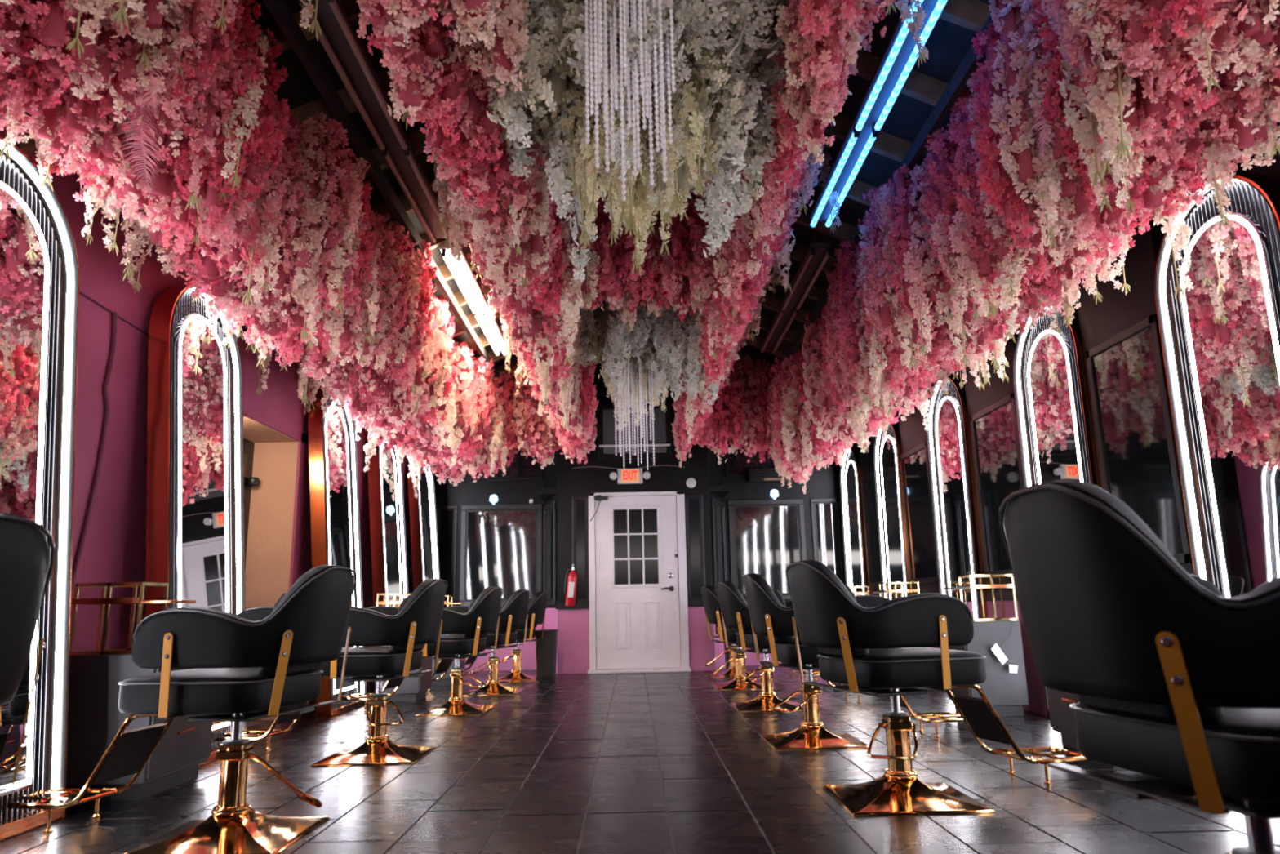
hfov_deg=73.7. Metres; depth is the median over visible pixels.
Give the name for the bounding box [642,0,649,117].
bead strand
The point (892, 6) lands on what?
blossom spray
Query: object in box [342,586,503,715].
salon chair
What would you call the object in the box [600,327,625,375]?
blossom spray
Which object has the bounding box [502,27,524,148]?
blossom spray
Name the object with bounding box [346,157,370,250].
blossom spray
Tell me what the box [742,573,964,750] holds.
salon chair
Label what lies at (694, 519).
window
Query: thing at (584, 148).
blossom spray
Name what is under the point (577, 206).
branch
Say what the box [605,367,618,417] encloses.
blossom spray
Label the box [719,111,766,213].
branch
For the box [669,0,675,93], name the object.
bead strand
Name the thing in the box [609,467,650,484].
exit sign
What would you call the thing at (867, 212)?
blossom spray
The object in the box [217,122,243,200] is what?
blossom spray
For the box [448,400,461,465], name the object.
blossom spray
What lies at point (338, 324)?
blossom spray
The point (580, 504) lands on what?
window
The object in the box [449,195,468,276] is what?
blossom spray
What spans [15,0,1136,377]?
ceiling
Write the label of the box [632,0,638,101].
bead strand
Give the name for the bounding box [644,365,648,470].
bead strand
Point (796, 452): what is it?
blossom spray
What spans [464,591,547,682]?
salon chair
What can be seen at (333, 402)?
blossom spray
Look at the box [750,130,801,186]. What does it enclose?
branch
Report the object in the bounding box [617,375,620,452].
bead strand
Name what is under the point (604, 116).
bead strand
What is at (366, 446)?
blossom spray
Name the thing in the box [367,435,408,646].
arched mirror
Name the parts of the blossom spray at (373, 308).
stem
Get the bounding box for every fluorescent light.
[439,244,507,355]
[760,234,831,353]
[808,0,947,228]
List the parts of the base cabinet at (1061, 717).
handle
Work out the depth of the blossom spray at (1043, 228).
3.35 m
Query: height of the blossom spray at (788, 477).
0.548 m
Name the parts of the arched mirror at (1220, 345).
panel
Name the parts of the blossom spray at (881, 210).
stem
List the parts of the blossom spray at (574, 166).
stem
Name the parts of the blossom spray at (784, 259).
stem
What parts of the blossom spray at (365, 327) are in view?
stem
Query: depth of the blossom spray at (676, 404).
8.16 m
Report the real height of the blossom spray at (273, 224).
0.574 m
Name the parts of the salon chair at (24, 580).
backrest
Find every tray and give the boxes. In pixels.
[135,600,195,604]
[447,602,465,604]
[866,591,885,593]
[942,586,972,589]
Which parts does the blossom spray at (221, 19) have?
stem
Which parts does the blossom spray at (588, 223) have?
stem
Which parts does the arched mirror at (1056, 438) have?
panel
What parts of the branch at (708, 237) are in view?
stem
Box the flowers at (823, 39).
[671,0,895,461]
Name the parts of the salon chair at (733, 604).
pump lever, backrest, seat plate, plate, seat, footrest rail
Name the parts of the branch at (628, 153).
stem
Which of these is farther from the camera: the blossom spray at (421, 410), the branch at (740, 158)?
the blossom spray at (421, 410)
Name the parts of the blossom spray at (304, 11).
stem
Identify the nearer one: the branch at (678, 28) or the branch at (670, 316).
the branch at (678, 28)
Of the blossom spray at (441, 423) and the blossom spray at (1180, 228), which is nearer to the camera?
the blossom spray at (1180, 228)
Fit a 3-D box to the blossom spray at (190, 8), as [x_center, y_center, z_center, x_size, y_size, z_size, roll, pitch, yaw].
[-1.516,-1.496,2.957,0.099,0.461,0.114,4,-13,-23]
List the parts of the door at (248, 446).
pane, knob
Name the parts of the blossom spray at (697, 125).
stem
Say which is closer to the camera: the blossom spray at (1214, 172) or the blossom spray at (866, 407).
the blossom spray at (1214, 172)
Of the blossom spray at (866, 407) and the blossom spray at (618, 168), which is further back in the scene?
the blossom spray at (866, 407)
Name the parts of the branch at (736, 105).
stem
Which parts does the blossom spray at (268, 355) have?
stem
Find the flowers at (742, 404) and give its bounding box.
[685,353,773,465]
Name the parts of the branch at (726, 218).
stem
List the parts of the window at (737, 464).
pane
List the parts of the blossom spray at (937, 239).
stem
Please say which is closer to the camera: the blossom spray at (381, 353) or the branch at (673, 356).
the blossom spray at (381, 353)
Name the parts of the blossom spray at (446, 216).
stem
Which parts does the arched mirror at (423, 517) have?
frame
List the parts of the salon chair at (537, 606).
footrest rail, pump lever, plate, backrest, seat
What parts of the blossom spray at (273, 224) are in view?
stem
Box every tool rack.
[69,582,195,654]
[376,592,412,606]
[444,595,465,606]
[848,586,869,595]
[866,581,919,598]
[942,573,1018,621]
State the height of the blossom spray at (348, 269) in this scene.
0.675 m
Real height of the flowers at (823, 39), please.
1.601 m
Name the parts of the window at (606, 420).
pane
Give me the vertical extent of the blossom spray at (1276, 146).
0.664 m
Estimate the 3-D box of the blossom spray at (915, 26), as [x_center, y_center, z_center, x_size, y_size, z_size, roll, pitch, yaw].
[1.036,-1.716,3.348,0.128,0.707,0.120,10,-16,-42]
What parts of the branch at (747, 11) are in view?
stem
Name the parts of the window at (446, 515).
pane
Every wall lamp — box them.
[489,493,497,504]
[769,488,778,499]
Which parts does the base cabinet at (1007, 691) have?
drawer, door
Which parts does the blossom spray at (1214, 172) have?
stem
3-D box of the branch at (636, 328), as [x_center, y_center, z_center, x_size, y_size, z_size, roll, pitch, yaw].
[0.003,-0.810,6.390,0.211,0.568,0.388,1,-12,-12]
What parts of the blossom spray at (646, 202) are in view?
stem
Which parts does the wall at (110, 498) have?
casing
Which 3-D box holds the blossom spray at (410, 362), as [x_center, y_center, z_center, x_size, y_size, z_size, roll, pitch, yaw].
[-1.510,-0.504,5.735,0.112,0.558,0.123,-6,-13,22]
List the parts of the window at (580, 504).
pane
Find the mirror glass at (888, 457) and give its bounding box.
[881,435,906,599]
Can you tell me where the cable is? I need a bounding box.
[572,465,683,468]
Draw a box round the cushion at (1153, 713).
[1077,693,1224,725]
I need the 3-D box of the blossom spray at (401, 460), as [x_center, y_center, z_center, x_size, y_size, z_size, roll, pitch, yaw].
[-2.340,0.057,8.394,0.161,0.644,0.159,-5,-12,20]
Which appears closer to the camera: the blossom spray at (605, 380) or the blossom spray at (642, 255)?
the blossom spray at (642, 255)
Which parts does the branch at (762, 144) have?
stem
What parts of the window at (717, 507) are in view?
pane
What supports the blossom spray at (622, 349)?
hanging from the cluster at (599, 315)
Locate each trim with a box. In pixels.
[587,667,691,674]
[599,443,670,447]
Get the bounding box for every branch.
[485,31,558,128]
[497,0,541,152]
[501,0,570,149]
[505,26,539,182]
[508,128,550,176]
[516,0,543,48]
[518,4,577,117]
[534,146,549,179]
[544,84,582,208]
[555,0,618,73]
[555,1,617,85]
[555,128,576,221]
[560,0,619,39]
[564,161,590,281]
[571,25,626,102]
[571,178,598,243]
[577,308,607,360]
[577,331,588,363]
[578,302,596,334]
[578,308,586,322]
[581,351,593,367]
[588,0,623,10]
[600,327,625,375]
[603,72,653,181]
[605,299,620,315]
[606,311,639,355]
[607,303,637,354]
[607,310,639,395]
[608,205,619,221]
[613,182,639,222]
[614,400,627,431]
[616,0,665,76]
[630,298,653,351]
[634,302,657,348]
[637,24,679,102]
[639,300,676,350]
[648,0,692,60]
[649,31,692,101]
[650,341,671,402]
[652,316,671,362]
[653,297,687,344]
[667,310,689,374]
[667,338,682,400]
[672,308,701,365]
[679,333,698,399]
[680,356,699,397]
[680,359,694,391]
[683,12,742,101]
[684,158,723,257]
[684,367,697,394]
[685,0,738,56]
[685,331,701,380]
[686,353,705,392]
[688,306,701,332]
[689,135,734,248]
[694,35,755,128]
[698,357,706,386]
[702,359,719,404]
[713,146,742,195]
[714,0,760,61]
[715,38,747,183]
[715,124,751,222]
[718,136,746,173]
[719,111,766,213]
[722,38,766,129]
[724,132,764,196]
[725,0,777,58]
[727,0,764,79]
[727,342,737,362]
[735,0,777,62]
[746,72,780,174]
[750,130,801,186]
[751,17,789,119]
[768,0,787,75]
[772,0,788,37]
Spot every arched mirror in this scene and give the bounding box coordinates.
[0,136,79,840]
[145,284,247,766]
[307,386,367,718]
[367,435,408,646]
[408,461,439,590]
[840,446,869,595]
[874,421,913,599]
[926,376,987,617]
[1013,303,1101,718]
[1155,174,1279,596]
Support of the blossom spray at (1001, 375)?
hanging from the flowers at (990, 155)
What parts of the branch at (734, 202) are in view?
stem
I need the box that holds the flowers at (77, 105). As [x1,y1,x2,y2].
[0,0,505,486]
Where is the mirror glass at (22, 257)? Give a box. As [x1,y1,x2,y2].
[0,181,49,795]
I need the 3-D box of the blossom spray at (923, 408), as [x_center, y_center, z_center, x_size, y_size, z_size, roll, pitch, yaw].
[2.380,-0.338,7.310,0.162,0.785,0.158,-9,-14,35]
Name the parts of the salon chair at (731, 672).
backrest, pump lever, plate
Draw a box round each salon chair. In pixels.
[0,511,54,792]
[7,564,356,853]
[215,577,448,766]
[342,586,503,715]
[428,589,530,695]
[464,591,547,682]
[701,585,819,689]
[701,589,799,678]
[715,581,861,711]
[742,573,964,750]
[785,560,1087,816]
[999,478,1279,853]
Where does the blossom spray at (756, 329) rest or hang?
hanging from the flowers at (823, 39)
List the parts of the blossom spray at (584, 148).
stem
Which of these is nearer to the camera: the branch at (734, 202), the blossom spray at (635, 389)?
the branch at (734, 202)
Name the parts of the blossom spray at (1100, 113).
stem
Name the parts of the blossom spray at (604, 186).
stem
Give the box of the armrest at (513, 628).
[498,600,517,632]
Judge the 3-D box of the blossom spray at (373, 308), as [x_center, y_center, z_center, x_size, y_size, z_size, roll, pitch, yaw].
[-1.544,-0.758,4.899,0.100,0.571,0.105,1,-12,-12]
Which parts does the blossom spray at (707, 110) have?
stem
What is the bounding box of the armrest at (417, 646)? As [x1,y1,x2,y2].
[390,596,425,653]
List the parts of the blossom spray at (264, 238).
stem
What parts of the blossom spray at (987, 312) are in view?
stem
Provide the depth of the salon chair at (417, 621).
4.61 m
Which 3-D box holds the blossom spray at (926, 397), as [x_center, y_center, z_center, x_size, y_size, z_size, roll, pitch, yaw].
[2.318,-0.454,6.924,0.137,0.525,0.142,-3,-12,11]
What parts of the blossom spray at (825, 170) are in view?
stem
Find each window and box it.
[435,505,457,606]
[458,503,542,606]
[486,447,542,480]
[542,500,555,604]
[572,496,589,602]
[597,403,671,459]
[684,494,705,599]
[711,497,728,591]
[724,437,774,475]
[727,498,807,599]
[809,497,844,583]
[861,470,882,587]
[899,440,938,584]
[969,391,1024,578]
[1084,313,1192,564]
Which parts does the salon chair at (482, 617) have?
footrest rail, seat plate, seat, plate, pump lever, backrest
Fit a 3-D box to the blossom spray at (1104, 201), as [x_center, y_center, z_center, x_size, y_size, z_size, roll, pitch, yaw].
[1.676,-1.107,3.122,0.148,0.690,0.152,0,-12,-5]
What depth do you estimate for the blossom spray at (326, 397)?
6.61 m
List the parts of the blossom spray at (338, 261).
stem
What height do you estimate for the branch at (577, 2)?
0.678 m
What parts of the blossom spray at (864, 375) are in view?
stem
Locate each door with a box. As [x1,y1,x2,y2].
[243,438,259,568]
[588,491,689,670]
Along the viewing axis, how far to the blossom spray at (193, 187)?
3.24 m
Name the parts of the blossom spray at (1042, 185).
stem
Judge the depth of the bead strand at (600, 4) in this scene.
2.76 m
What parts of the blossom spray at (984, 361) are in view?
stem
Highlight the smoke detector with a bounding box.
[685,477,696,488]
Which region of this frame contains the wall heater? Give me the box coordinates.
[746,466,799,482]
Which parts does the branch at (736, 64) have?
stem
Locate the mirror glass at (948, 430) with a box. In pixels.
[937,395,977,617]
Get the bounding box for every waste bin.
[534,629,558,676]
[723,639,737,670]
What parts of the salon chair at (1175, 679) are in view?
backrest, seat, seat plate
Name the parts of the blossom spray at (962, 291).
stem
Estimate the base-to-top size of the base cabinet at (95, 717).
0.604 m
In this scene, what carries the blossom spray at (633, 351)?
hanging from the cluster at (599, 315)
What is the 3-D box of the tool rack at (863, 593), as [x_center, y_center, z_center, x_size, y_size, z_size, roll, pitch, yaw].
[2.303,1.921,9.446,0.417,0.310,0.224,-1,-12,-1]
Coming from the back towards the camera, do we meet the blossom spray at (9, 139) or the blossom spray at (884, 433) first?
the blossom spray at (884, 433)
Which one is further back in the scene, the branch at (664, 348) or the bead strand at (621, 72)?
the branch at (664, 348)
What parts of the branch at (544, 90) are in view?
stem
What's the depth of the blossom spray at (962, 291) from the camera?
4.28 m
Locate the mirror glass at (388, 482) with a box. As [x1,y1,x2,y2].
[379,442,400,607]
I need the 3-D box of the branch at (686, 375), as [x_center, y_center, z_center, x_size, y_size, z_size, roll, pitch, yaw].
[0.342,-0.566,6.868,0.262,0.578,0.237,1,-12,-12]
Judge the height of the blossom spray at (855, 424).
0.611 m
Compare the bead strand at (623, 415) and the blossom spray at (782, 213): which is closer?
the blossom spray at (782, 213)
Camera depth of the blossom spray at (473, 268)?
5.92 m
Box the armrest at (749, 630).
[733,594,752,633]
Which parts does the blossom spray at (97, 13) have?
stem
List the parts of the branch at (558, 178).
stem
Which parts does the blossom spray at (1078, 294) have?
stem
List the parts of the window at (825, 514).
pane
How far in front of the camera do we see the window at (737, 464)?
11.34 m
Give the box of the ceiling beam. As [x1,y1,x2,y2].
[296,0,453,244]
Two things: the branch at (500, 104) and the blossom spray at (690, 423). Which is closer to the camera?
the branch at (500, 104)
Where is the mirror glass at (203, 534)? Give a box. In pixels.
[177,314,229,731]
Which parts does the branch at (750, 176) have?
stem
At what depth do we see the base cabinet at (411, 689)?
7.32 m
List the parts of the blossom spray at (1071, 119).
stem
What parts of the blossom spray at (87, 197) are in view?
stem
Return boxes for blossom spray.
[0,99,25,162]
[27,114,54,191]
[66,0,115,59]
[80,171,112,244]
[100,130,132,255]
[111,0,146,32]
[120,209,145,281]
[127,228,155,293]
[134,13,154,73]
[173,6,189,76]
[183,2,195,51]
[185,129,221,211]
[191,186,207,247]
[191,262,198,292]
[192,293,201,302]
[202,294,220,344]
[213,0,238,35]
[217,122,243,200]
[220,33,269,191]
[220,310,238,351]
[225,297,233,341]
[231,306,243,340]
[242,156,273,307]
[244,324,253,351]
[245,340,256,351]
[252,334,272,395]
[253,328,261,353]
[256,335,267,368]
[258,169,290,293]
[280,345,288,371]
[296,362,313,401]
[297,352,309,406]
[298,0,321,40]
[299,274,319,342]
[302,303,323,349]
[303,376,318,414]
[307,370,319,408]
[320,379,329,416]
[323,197,358,314]
[324,300,345,360]
[330,397,337,413]
[337,179,353,297]
[337,396,343,413]
[342,159,363,240]
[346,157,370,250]
[353,293,372,363]
[355,417,366,440]
[363,431,380,471]
[364,247,379,342]
[377,342,389,374]
[379,248,406,354]
[386,67,410,129]
[386,440,391,456]
[398,441,405,463]
[405,317,424,392]
[406,456,413,478]
[408,454,416,481]
[409,453,417,478]
[411,466,421,498]
[412,395,422,423]
[413,392,421,413]
[414,455,424,476]
[417,454,425,470]
[419,389,430,414]
[421,285,436,380]
[427,329,445,409]
[431,162,444,228]
[435,153,458,249]
[435,344,456,446]
[436,155,450,228]
[439,365,457,430]
[440,382,456,447]
[447,220,462,261]
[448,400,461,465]
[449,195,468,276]
[461,390,473,427]
[468,243,475,271]
[468,386,479,438]
[471,247,475,268]
[471,248,480,264]
[473,374,485,434]
[485,284,496,336]
[487,453,492,471]
[488,404,502,467]
[488,447,499,477]
[497,410,508,471]
[499,450,506,475]
[500,316,511,364]
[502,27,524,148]
[504,332,515,373]
[508,180,528,257]
[513,257,528,288]
[514,357,526,396]
[532,281,542,297]
[532,316,554,408]
[555,217,583,367]
[557,320,581,431]
[562,355,573,391]
[564,114,583,195]
[566,78,595,217]
[568,150,598,252]
[570,368,579,419]
[577,88,606,217]
[580,191,599,306]
[582,436,588,454]
[597,9,622,171]
[598,155,622,247]
[598,346,611,397]
[600,11,628,181]
[601,52,632,231]
[601,138,618,197]
[601,321,610,377]
[604,346,616,396]
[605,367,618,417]
[610,56,640,235]
[614,78,646,235]
[615,387,626,429]
[617,349,631,404]
[621,393,631,425]
[623,291,634,333]
[626,103,644,237]
[629,351,635,387]
[630,325,649,426]
[631,105,654,243]
[631,148,651,263]
[631,176,653,277]
[632,360,645,410]
[637,330,651,399]
[643,84,663,216]
[646,378,657,420]
[648,191,657,234]
[650,231,658,269]
[653,35,684,211]
[653,368,663,405]
[655,183,674,255]
[658,170,671,227]
[660,380,669,412]
[664,133,687,217]
[664,341,675,386]
[665,334,678,382]
[670,55,698,169]
[671,421,684,467]
[673,377,685,425]
[677,19,708,196]
[680,148,694,221]
[684,381,698,444]
[691,65,720,172]
[698,363,709,400]
[706,298,721,359]
[713,289,726,334]
[724,363,732,385]
[728,347,733,360]
[730,289,740,318]
[748,294,761,342]
[760,284,768,302]
[768,251,777,292]
[768,433,786,486]
[773,257,782,284]
[775,186,786,234]
[777,203,797,293]
[779,210,795,267]
[780,386,799,458]
[781,391,795,461]
[783,468,792,488]
[793,441,798,465]
[798,154,816,214]
[798,473,806,493]
[800,404,813,465]
[815,445,822,469]
[818,143,840,235]
[818,323,826,344]
[822,314,831,338]
[837,452,843,466]
[848,372,857,396]
[850,403,862,441]
[853,346,867,403]
[853,387,872,452]
[857,224,874,306]
[857,351,877,405]
[858,436,865,453]
[865,209,875,262]
[868,324,887,411]
[873,184,898,266]
[877,369,893,416]
[880,418,889,440]
[885,1,896,15]
[893,0,928,66]
[893,308,917,368]
[902,238,933,357]
[919,399,929,431]
[923,378,932,402]
[930,213,959,297]
[941,374,948,396]
[944,293,970,366]
[947,211,983,322]
[948,252,969,339]
[951,361,958,380]
[955,356,967,389]
[961,187,1004,317]
[964,192,995,320]
[966,354,984,391]
[968,195,1022,343]
[977,344,991,386]
[980,364,989,379]
[987,224,1022,297]
[991,333,1004,365]
[991,337,1002,373]
[991,337,1009,382]
[1000,332,1008,368]
[1013,234,1023,265]
[1022,118,1062,243]
[1030,315,1038,328]
[1033,142,1058,250]
[1040,0,1073,71]
[1044,298,1061,337]
[1056,41,1106,187]
[1058,295,1071,324]
[1059,294,1075,326]
[1061,263,1080,316]
[1063,8,1127,179]
[1074,66,1112,213]
[1080,247,1102,305]
[1085,17,1135,164]
[1102,114,1136,217]
[1109,230,1132,295]
[1153,183,1194,303]
[1181,0,1220,92]
[1195,128,1232,231]
[1213,151,1235,204]
[1265,97,1279,159]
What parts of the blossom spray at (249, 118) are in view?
stem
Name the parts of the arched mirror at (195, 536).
panel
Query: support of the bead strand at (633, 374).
hanging from the cluster at (599, 315)
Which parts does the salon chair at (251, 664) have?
footrest rail, seat, plate, backrest, seat plate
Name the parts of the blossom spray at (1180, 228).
stem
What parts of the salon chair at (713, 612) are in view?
backrest, seat, plate, footrest rail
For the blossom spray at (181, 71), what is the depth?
2.89 m
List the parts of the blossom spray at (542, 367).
stem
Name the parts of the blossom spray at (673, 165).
stem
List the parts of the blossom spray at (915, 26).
stem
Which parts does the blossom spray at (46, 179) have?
stem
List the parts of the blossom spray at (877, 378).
stem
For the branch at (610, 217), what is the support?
attached to the cluster at (558, 75)
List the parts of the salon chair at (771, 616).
backrest, seat, pump lever, seat plate, plate, footrest rail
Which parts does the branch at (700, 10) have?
stem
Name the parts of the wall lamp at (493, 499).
lamp shade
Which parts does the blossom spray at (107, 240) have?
stem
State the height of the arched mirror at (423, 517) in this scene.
2.660 m
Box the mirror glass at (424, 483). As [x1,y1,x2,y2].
[418,466,434,579]
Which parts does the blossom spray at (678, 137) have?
stem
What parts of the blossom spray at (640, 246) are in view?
stem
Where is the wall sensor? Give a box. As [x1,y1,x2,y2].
[528,498,533,503]
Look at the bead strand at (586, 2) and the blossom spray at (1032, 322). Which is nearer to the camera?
the bead strand at (586, 2)
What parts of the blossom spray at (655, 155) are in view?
stem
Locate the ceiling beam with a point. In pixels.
(339, 38)
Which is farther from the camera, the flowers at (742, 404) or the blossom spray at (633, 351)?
the flowers at (742, 404)
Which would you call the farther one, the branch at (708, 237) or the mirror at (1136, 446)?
the mirror at (1136, 446)
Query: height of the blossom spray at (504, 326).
0.491 m
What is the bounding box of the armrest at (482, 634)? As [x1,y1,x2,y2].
[462,599,487,639]
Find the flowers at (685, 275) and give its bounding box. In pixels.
[555,160,728,324]
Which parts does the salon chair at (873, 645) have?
backrest, seat plate, pump lever, seat, plate, footrest rail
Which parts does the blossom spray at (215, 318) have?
stem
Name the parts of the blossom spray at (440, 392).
stem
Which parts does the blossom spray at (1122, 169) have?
stem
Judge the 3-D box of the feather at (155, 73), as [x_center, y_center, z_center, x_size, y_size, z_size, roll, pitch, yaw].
[-1.646,-1.218,2.845,0.159,0.449,0.069,-1,-12,-1]
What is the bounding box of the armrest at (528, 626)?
[522,600,537,628]
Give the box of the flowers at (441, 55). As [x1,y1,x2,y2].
[355,0,599,464]
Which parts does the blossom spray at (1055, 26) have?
stem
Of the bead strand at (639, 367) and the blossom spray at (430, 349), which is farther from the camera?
the bead strand at (639, 367)
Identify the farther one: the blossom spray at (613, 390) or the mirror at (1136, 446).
the blossom spray at (613, 390)
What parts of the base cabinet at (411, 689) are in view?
door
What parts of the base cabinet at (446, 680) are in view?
door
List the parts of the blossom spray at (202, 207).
stem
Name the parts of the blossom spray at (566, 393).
stem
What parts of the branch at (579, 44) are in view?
stem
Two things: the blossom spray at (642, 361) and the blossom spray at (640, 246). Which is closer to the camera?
the blossom spray at (640, 246)
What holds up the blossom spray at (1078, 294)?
hanging from the flowers at (990, 155)
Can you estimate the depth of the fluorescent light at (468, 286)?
6.84 m
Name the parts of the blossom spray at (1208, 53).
stem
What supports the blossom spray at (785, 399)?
hanging from the flowers at (990, 155)
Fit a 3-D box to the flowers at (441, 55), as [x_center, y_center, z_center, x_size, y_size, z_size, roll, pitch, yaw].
[-0.797,-1.062,5.538,0.884,1.595,7.040,-1,-12,-1]
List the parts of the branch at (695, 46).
stem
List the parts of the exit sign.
lit panel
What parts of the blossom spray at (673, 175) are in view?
stem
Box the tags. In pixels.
[991,620,1017,673]
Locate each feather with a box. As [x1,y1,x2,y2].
[115,88,164,198]
[120,43,164,117]
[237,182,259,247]
[1018,192,1035,227]
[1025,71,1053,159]
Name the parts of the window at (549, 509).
pane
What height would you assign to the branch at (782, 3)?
0.651 m
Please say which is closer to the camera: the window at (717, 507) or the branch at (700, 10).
the branch at (700, 10)
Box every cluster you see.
[523,0,775,217]
[579,295,701,415]
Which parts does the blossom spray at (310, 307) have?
stem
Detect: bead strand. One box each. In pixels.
[584,0,590,143]
[589,0,594,115]
[593,0,599,168]
[596,0,601,103]
[598,0,603,68]
[602,17,605,119]
[603,0,609,173]
[608,4,615,162]
[612,0,618,110]
[612,7,614,81]
[614,391,617,455]
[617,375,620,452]
[618,0,623,66]
[618,18,626,201]
[619,367,622,456]
[622,0,628,86]
[622,370,625,470]
[624,359,627,452]
[625,0,631,128]
[626,360,629,450]
[627,358,631,463]
[630,0,637,177]
[630,360,634,455]
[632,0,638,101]
[632,362,635,455]
[635,0,640,168]
[635,367,639,466]
[637,0,640,60]
[638,0,644,95]
[638,361,642,463]
[640,360,643,437]
[641,14,646,129]
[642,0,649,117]
[642,361,645,451]
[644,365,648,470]
[646,0,653,185]
[648,359,651,439]
[650,358,654,465]
[651,0,659,152]
[657,0,666,182]
[657,29,662,147]
[662,23,666,159]
[665,10,672,143]
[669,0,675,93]
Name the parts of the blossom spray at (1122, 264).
stem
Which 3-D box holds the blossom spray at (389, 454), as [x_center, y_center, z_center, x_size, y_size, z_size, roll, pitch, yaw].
[-2.336,0.012,7.913,0.125,0.562,0.125,-6,-13,22]
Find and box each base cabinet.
[66,653,213,801]
[374,645,432,702]
[431,633,465,685]
[946,620,1029,715]
[1046,686,1079,750]
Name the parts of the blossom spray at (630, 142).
stem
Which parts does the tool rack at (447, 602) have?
frame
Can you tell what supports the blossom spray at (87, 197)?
hanging from the flowers at (77, 105)
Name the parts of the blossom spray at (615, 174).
stem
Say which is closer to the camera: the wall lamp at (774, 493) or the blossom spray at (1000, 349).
the blossom spray at (1000, 349)
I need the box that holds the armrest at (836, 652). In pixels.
[817,583,868,658]
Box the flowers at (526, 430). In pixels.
[467,365,595,469]
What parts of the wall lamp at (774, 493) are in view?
lamp shade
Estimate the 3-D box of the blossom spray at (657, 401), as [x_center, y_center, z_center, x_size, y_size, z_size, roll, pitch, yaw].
[0.150,-0.463,6.684,0.126,0.613,0.122,-10,-15,36]
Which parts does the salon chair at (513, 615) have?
footrest rail, seat, pump lever, plate, seat plate, backrest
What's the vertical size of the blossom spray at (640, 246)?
0.823 m
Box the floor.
[0,665,1279,853]
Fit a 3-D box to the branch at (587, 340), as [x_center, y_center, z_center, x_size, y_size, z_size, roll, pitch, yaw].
[-0.296,-0.721,6.532,0.390,0.493,0.175,4,-13,-23]
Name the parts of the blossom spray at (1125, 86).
stem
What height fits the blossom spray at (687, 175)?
0.618 m
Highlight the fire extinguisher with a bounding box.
[564,564,577,606]
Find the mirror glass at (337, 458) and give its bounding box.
[324,404,356,694]
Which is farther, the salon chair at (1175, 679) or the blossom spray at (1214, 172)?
the blossom spray at (1214, 172)
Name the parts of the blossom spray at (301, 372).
stem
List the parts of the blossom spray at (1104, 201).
stem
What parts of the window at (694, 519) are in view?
pane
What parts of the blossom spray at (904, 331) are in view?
stem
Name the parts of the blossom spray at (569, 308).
stem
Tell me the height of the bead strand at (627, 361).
0.697 m
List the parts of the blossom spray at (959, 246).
stem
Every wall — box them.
[0,119,434,719]
[433,363,839,673]
[836,121,1279,715]
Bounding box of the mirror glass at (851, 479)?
[845,460,864,595]
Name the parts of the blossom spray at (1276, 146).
stem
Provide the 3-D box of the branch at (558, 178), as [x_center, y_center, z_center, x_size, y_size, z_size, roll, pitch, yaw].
[-0.256,-1.251,3.386,0.248,0.782,0.218,-1,-12,-2]
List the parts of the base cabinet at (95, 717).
drawer, door, handle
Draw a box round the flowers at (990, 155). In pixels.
[766,0,1279,483]
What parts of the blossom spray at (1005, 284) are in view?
stem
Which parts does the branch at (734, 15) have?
stem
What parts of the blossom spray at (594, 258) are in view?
stem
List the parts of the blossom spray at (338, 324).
stem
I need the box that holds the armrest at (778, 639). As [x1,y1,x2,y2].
[765,590,793,643]
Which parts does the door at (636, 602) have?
pane, pane, pane, raised panel, pane, pane, pane, pane, pane, pane, raised panel, handle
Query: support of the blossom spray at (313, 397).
hanging from the flowers at (77, 105)
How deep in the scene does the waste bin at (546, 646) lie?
9.69 m
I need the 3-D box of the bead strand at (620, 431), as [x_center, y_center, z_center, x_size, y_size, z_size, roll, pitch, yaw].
[-0.148,-0.144,6.434,0.015,0.740,0.015,-1,-12,-1]
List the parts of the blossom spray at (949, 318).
stem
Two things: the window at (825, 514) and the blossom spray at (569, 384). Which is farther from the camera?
the window at (825, 514)
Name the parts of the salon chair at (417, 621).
footrest rail, seat, seat plate, plate, pump lever, backrest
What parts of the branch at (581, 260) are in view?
stem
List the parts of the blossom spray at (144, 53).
stem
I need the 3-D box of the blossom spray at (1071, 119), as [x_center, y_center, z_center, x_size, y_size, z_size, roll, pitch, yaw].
[1.617,-1.202,3.115,0.162,0.701,0.167,-6,-13,21]
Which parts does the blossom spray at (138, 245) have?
stem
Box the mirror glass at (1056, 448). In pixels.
[1029,328,1084,483]
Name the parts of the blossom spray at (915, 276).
stem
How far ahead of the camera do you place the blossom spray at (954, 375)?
6.35 m
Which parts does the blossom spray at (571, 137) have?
stem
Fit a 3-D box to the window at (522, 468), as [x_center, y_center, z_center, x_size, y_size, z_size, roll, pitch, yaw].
[-1.660,0.447,11.320,0.740,0.520,0.030,-1,-12,-1]
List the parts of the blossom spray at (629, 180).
stem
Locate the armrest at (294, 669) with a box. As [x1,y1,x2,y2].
[257,592,321,677]
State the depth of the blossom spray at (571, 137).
3.33 m
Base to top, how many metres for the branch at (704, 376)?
0.590 m
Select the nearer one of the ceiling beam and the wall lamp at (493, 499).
the ceiling beam
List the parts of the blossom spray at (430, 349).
stem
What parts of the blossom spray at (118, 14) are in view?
stem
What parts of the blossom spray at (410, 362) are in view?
stem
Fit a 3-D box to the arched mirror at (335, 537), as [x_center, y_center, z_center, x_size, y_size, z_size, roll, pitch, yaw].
[-2.485,0.952,7.013,0.341,2.660,0.870,-1,-12,-1]

